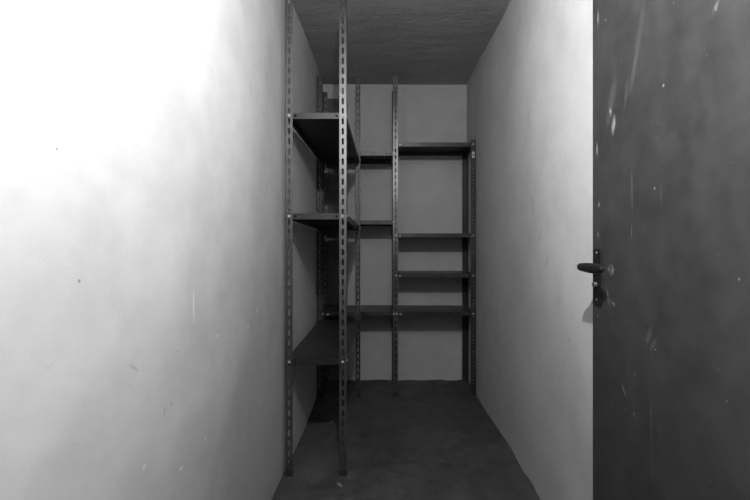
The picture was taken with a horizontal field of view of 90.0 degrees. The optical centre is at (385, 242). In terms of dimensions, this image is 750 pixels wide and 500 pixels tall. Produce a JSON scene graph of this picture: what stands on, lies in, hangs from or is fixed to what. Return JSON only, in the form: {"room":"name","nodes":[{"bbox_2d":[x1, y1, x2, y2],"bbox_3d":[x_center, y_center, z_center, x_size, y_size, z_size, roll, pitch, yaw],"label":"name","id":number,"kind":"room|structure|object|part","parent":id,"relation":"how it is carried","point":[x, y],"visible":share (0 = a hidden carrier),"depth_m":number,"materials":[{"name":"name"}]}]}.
{"room":"storage room","nodes":[
{"label":"storage room","id":0,"kind":"room"},
{"bbox_2d":[0,0,322,499],"bbox_3d":[-0.565,-0.090,1.145,0.138,2.540,4.090,0,0,0],"label":"wall","id":1,"kind":"structure","parent":0,"point":[143,142],"depth_m":0.81,"materials":[{"name":"paint"}]},
{"bbox_2d":[323,84,466,379],"bbox_3d":[0.100,-0.090,3.219,1.400,2.540,0.105,0,0,0],"label":"wall","id":2,"kind":"structure","parent":0,"point":[429,187],"depth_m":3.17,"materials":[{"name":"paint"}]},
{"bbox_2d":[328,99,343,379],"bbox_3d":[-0.407,-0.029,3.156,0.165,2.369,0.012,0,0,0],"label":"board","id":3,"kind":"object","parent":2,"relation":"attached to","point":[333,104],"visible":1,"depth_m":3.15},
{"bbox_2d":[293,0,510,84],"bbox_3d":[0.090,-1.390,1.110,1.420,0.107,4.220,0,0,0],"label":"ceiling","id":4,"kind":"structure","parent":0,"point":[421,42],"depth_m":2.44,"materials":[{"name":"grey paint"}]},
{"bbox_2d":[272,379,539,499],"bbox_3d":[0.090,1.204,1.110,1.420,0.114,4.220,0,0,0],"label":"floor","id":5,"kind":"structure","parent":0,"point":[432,440],"depth_m":2.09,"materials":[{"name":"concrete"}]},
{"bbox_2d":[285,0,360,475],"bbox_3d":[-0.354,-0.050,2.348,0.329,2.420,0.978,0,0,0],"label":"shelving unit","id":6,"kind":"object","parent":5,"relation":"on","point":[329,137],"visible":1,"depth_m":1.87,"materials":[{"name":"grey paint"}]},
{"bbox_3d":[-0.481,-0.050,1.881,0.035,2.420,0.035,0,0,0],"label":"post","id":7,"kind":"part","parent":6,"relation":"part of","materials":[{"name":"grey metal"}]},
{"bbox_3d":[-0.499,-0.050,2.814,0.035,2.420,0.035,0,0,0],"label":"post","id":8,"kind":"part","parent":6,"relation":"part of","materials":[{"name":"grey metal"}]},
{"bbox_3d":[-0.348,0.593,2.348,0.296,0.034,0.963,0,0,0],"label":"shelf","id":9,"kind":"part","parent":6,"relation":"part of","materials":[{"name":"grey metal"}]},
{"bbox_3d":[-0.348,-0.122,2.348,0.296,0.051,0.963,0,0,0],"label":"shelf","id":10,"kind":"part","parent":6,"relation":"part of","materials":[{"name":"grey metal"}]},
{"bbox_3d":[-0.348,-0.626,2.348,0.296,0.043,0.963,0,0,0],"label":"shelf","id":11,"kind":"part","parent":6,"relation":"part of","materials":[{"name":"grey metal"}]},
{"bbox_3d":[-0.214,-0.050,1.881,0.035,2.420,0.035,0,0,0],"label":"post","id":12,"kind":"part","parent":6,"relation":"part of","materials":[{"name":"grey metal"}]},
{"bbox_3d":[-0.211,-0.045,2.814,0.035,2.410,0.035,0,0,0],"label":"post","id":13,"kind":"part","parent":6,"relation":"part of","materials":[{"name":"grey metal"}]},
{"bbox_2d":[320,75,475,395],"bbox_3d":[0.076,-0.055,2.991,1.208,2.430,0.316,0,0,0],"label":"shelving unit","id":14,"kind":"object","parent":5,"relation":"on","point":[403,148],"visible":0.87,"depth_m":2.85,"materials":[{"name":"grey paint"}]},
{"bbox_3d":[-0.483,0.230,2.856,0.035,1.860,0.035,0,0,0],"label":"post","id":15,"kind":"part","parent":14,"relation":"part of","materials":[{"name":"grey metal"}]},
{"bbox_3d":[-0.509,-0.052,3.131,0.035,2.425,0.035,0,0,0],"label":"post","id":16,"kind":"part","parent":14,"relation":"part of","materials":[{"name":"grey metal"}]},
{"bbox_3d":[-0.223,0.537,2.993,0.548,0.030,0.304,0,0,0],"label":"shelf","id":17,"kind":"part","parent":14,"relation":"part of","materials":[{"name":"grey metal"}]},
{"bbox_3d":[-0.223,-0.678,2.993,0.548,0.030,0.304,0,0,0],"label":"shelf","id":18,"kind":"part","parent":14,"relation":"part of","materials":[{"name":"grey metal"}]},
{"bbox_3d":[-0.223,-0.157,2.993,0.548,0.030,0.304,0,0,0],"label":"shelf","id":19,"kind":"part","parent":14,"relation":"part of","materials":[{"name":"grey metal"}]},
{"bbox_3d":[0.069,-0.055,3.128,0.040,2.430,0.040,0,0,0],"label":"post","id":20,"kind":"part","parent":14,"relation":"part of","materials":[{"name":"grey metal"}]},
{"bbox_3d":[0.072,-0.055,2.857,0.038,2.430,0.038,0,0,0],"label":"post","id":21,"kind":"part","parent":14,"relation":"part of","materials":[{"name":"grey metal"}]},
{"bbox_3d":[0.366,-0.058,2.993,0.620,0.030,0.304,0,0,0],"label":"shelf","id":22,"kind":"part","parent":14,"relation":"part of","materials":[{"name":"grey metal"}]},
{"bbox_3d":[0.366,0.537,2.993,0.620,0.030,0.304,0,0,0],"label":"shelf","id":23,"kind":"part","parent":14,"relation":"part of","materials":[{"name":"grey metal"}]},
{"bbox_3d":[0.366,0.247,2.993,0.620,0.030,0.304,0,0,0],"label":"shelf","id":24,"kind":"part","parent":14,"relation":"part of","materials":[{"name":"grey metal"}]},
{"bbox_3d":[0.366,-0.747,2.993,0.620,0.030,0.304,0,0,0],"label":"shelf","id":25,"kind":"part","parent":14,"relation":"part of","materials":[{"name":"grey metal"}]},
{"bbox_3d":[0.659,0.189,3.128,0.040,1.943,0.040,0,0,0],"label":"post","id":26,"kind":"part","parent":14,"relation":"part of","materials":[{"name":"grey metal"}]},
{"bbox_3d":[0.660,0.189,2.857,0.038,1.943,0.038,0,0,0],"label":"post","id":27,"kind":"part","parent":14,"relation":"part of","materials":[{"name":"grey metal"}]},
{"bbox_2d":[467,0,592,499],"bbox_3d":[0.739,-0.090,1.145,0.132,2.540,4.090,0,0,0],"label":"wall","id":28,"kind":"structure","parent":0,"point":[530,90],"depth_m":1.70,"materials":[{"name":"paint"}]},
{"bbox_2d":[577,0,749,499],"bbox_3d":[0.630,0.129,0.751,0.092,2.038,0.822,0,0,0],"label":"door","id":29,"kind":"structure","parent":28,"relation":"in","point":[670,267],"depth_m":0.84,"materials":[{"name":"paint"}]},
{"bbox_3d":[0.608,0.073,1.087,0.050,0.030,0.122,0,0,0],"label":"lever","id":30,"kind":"part","parent":29,"relation":"part of","materials":[{"name":"black plastic"}]},
{"bbox_3d":[0.637,0.101,1.130,0.005,0.168,0.044,0,0,0],"label":"handle plate","id":31,"kind":"part","parent":29,"relation":"part of","materials":[{"name":"black plastic"}]}
]}

